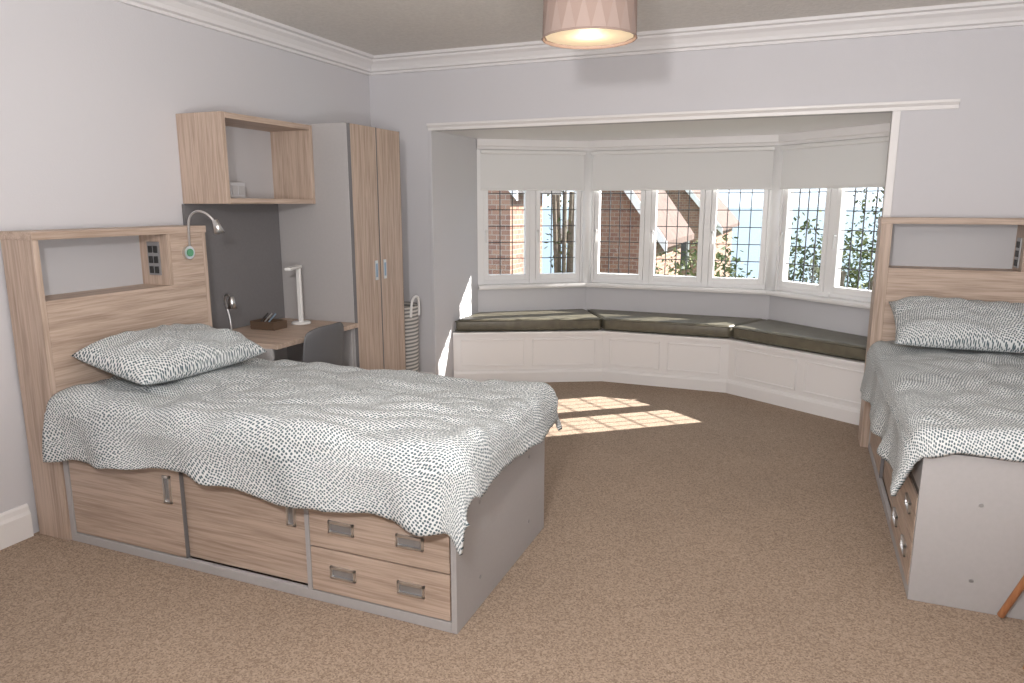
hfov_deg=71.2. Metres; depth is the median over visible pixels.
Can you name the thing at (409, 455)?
duvet
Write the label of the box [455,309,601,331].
seat cushion
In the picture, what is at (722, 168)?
roller blind
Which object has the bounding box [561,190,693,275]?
cottage
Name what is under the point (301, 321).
desk lamp
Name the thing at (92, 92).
wall
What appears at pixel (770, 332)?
seat cushion
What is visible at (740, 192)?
window grille
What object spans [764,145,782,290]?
trim
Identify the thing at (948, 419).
duvet
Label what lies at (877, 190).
window grille
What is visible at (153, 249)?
socket
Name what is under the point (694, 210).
cottage
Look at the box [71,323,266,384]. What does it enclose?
pillow
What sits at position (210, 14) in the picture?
crown molding
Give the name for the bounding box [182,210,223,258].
reading lamp
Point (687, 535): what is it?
floor
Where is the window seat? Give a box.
[453,327,864,424]
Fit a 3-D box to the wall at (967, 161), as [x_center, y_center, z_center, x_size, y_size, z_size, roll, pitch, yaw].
[1.560,-0.711,4.778,5.705,2.590,0.120,4,12,21]
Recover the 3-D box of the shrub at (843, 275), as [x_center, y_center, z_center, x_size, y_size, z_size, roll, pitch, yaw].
[5.269,0.021,12.113,2.794,4.449,2.099,4,12,21]
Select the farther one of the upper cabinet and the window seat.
the window seat
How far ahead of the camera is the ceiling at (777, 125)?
5.39 m
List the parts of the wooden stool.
leg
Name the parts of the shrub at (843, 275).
stem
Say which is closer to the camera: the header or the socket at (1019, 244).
the socket at (1019, 244)
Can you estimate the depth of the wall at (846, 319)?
6.34 m
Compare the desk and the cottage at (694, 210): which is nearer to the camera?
the desk
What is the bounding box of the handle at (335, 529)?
[330,524,350,534]
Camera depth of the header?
6.30 m
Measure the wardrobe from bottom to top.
1.990 m
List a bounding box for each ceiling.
[215,0,991,54]
[439,113,890,140]
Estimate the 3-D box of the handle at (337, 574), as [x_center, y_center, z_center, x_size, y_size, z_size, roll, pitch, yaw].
[-0.631,0.870,2.678,0.102,0.040,0.004,4,12,21]
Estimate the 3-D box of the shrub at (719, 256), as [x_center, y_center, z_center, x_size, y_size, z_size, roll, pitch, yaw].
[2.887,0.343,10.933,2.486,4.199,2.196,4,12,21]
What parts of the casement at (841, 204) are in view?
handle, handle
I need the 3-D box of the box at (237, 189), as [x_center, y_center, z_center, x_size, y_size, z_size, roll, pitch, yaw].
[-1.599,-0.874,4.130,0.053,0.090,0.120,4,12,21]
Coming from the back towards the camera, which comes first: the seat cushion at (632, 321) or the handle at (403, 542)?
the seat cushion at (632, 321)
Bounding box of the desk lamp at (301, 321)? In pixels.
[284,265,310,324]
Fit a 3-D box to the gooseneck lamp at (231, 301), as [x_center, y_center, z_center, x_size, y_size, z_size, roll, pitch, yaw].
[-1.617,-0.154,4.119,0.121,0.247,0.106,4,12,21]
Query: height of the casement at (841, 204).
1.110 m
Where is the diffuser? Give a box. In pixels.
[545,28,632,45]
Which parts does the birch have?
stem, stem, stem, stem, stem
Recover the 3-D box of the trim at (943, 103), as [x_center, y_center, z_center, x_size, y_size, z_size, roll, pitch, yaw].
[0.976,-1.500,4.777,3.480,0.050,0.040,4,12,21]
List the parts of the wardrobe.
door, handle plate, handle plate, door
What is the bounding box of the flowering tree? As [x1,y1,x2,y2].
[843,187,883,288]
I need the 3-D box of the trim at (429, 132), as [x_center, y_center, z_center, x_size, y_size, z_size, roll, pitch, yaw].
[-0.624,-0.597,5.623,0.029,2.045,0.010,4,12,21]
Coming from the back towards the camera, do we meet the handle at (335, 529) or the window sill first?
the window sill
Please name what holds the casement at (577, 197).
attached to the frame at (480, 193)
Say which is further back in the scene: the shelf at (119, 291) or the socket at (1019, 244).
the socket at (1019, 244)
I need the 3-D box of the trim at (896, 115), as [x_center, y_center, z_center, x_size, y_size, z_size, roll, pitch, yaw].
[2.300,-0.374,4.466,0.046,2.045,0.015,4,12,21]
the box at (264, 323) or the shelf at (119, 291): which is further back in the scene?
the box at (264, 323)
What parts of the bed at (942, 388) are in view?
headboard, sliding door, sliding door, drawer pull, drawer, drawer pull, drawer, drawer pull, rail, headboard, headboard, headboard, foot panel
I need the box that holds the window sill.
[478,282,870,308]
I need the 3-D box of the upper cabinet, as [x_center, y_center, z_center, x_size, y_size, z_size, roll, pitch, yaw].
[-1.538,-1.056,4.217,0.313,0.480,0.768,4,12,21]
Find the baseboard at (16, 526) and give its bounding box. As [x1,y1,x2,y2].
[0,503,33,549]
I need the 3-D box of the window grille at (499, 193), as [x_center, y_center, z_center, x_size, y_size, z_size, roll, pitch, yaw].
[0.180,-1.117,6.462,0.817,1.010,0.008,-2,11,-12]
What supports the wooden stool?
on the floor
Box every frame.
[477,149,582,284]
[591,190,770,289]
[775,188,870,301]
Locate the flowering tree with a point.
(873, 200)
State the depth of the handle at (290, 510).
2.76 m
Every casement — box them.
[484,190,580,280]
[593,190,768,284]
[778,188,871,297]
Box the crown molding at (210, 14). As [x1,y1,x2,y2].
[113,0,1023,75]
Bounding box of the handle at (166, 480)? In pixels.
[164,478,168,500]
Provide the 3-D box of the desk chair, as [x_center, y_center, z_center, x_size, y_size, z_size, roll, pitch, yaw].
[-1.199,0.297,4.137,0.428,0.834,0.376,4,12,21]
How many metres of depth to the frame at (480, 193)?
6.43 m
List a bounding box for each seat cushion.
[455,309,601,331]
[587,309,765,337]
[732,319,866,360]
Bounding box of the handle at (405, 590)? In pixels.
[400,585,421,595]
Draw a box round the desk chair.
[302,322,343,365]
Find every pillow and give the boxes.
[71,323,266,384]
[889,296,1023,352]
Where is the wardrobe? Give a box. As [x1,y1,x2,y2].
[278,122,405,369]
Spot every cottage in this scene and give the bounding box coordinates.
[488,190,561,273]
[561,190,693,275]
[665,190,739,276]
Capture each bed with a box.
[0,210,561,633]
[858,217,1023,619]
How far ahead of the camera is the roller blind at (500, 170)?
6.32 m
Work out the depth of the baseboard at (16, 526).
3.21 m
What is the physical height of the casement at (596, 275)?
1.110 m
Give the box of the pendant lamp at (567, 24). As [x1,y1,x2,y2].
[541,0,637,49]
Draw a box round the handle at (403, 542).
[398,537,420,548]
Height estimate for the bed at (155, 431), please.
1.468 m
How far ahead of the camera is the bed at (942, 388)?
3.17 m
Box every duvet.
[42,357,561,554]
[860,340,1023,495]
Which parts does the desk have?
modesty panel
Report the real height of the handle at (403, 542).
0.040 m
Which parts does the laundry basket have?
handle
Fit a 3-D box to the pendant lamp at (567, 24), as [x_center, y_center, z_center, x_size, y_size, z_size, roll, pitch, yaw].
[0.329,-1.483,3.004,0.408,0.404,0.408,4,12,21]
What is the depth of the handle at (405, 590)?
2.57 m
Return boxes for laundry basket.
[404,295,419,371]
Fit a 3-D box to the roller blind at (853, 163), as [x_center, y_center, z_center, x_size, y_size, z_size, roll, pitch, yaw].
[2.420,-1.331,5.388,0.033,0.347,1.005,-6,12,-28]
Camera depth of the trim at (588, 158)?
6.49 m
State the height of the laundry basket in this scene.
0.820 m
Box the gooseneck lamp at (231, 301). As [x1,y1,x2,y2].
[224,294,236,329]
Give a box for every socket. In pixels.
[146,242,161,274]
[1013,238,1022,267]
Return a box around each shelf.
[45,281,204,305]
[888,265,1023,274]
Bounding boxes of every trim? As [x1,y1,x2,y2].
[426,99,959,130]
[428,131,436,374]
[581,151,592,282]
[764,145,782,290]
[882,111,900,216]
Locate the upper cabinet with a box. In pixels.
[176,111,315,203]
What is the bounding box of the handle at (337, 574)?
[333,570,352,579]
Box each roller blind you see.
[480,149,585,190]
[591,146,774,190]
[780,136,888,188]
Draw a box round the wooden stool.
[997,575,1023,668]
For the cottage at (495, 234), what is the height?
7.650 m
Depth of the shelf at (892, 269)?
4.20 m
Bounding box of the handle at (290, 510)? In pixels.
[288,508,292,523]
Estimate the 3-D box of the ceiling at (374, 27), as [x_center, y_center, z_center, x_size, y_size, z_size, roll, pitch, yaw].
[0.367,-1.471,1.608,5.905,0.100,6.520,4,12,21]
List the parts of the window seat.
panel moulding, panel moulding, panel moulding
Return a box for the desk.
[182,204,357,366]
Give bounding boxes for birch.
[544,191,574,272]
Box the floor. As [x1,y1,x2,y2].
[0,381,1023,682]
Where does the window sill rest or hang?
on the wall at (846, 319)
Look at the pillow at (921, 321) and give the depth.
3.86 m
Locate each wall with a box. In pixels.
[0,0,370,532]
[369,26,1023,374]
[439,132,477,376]
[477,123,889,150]
[478,287,869,336]
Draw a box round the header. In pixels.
[490,137,873,150]
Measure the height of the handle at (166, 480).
0.112 m
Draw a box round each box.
[229,182,245,197]
[250,313,286,330]
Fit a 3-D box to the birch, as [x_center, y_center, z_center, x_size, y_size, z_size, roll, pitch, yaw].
[0.964,-0.828,13.463,0.774,5.538,0.682,-3,11,-14]
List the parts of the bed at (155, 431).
headboard, head panel, headboard, headboard, sliding door, headboard, door pull, headboard, sliding door, door pull, drawer pull, drawer pull, drawer, drawer, drawer pull, drawer pull, foot panel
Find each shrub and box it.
[655,225,754,277]
[787,209,876,289]

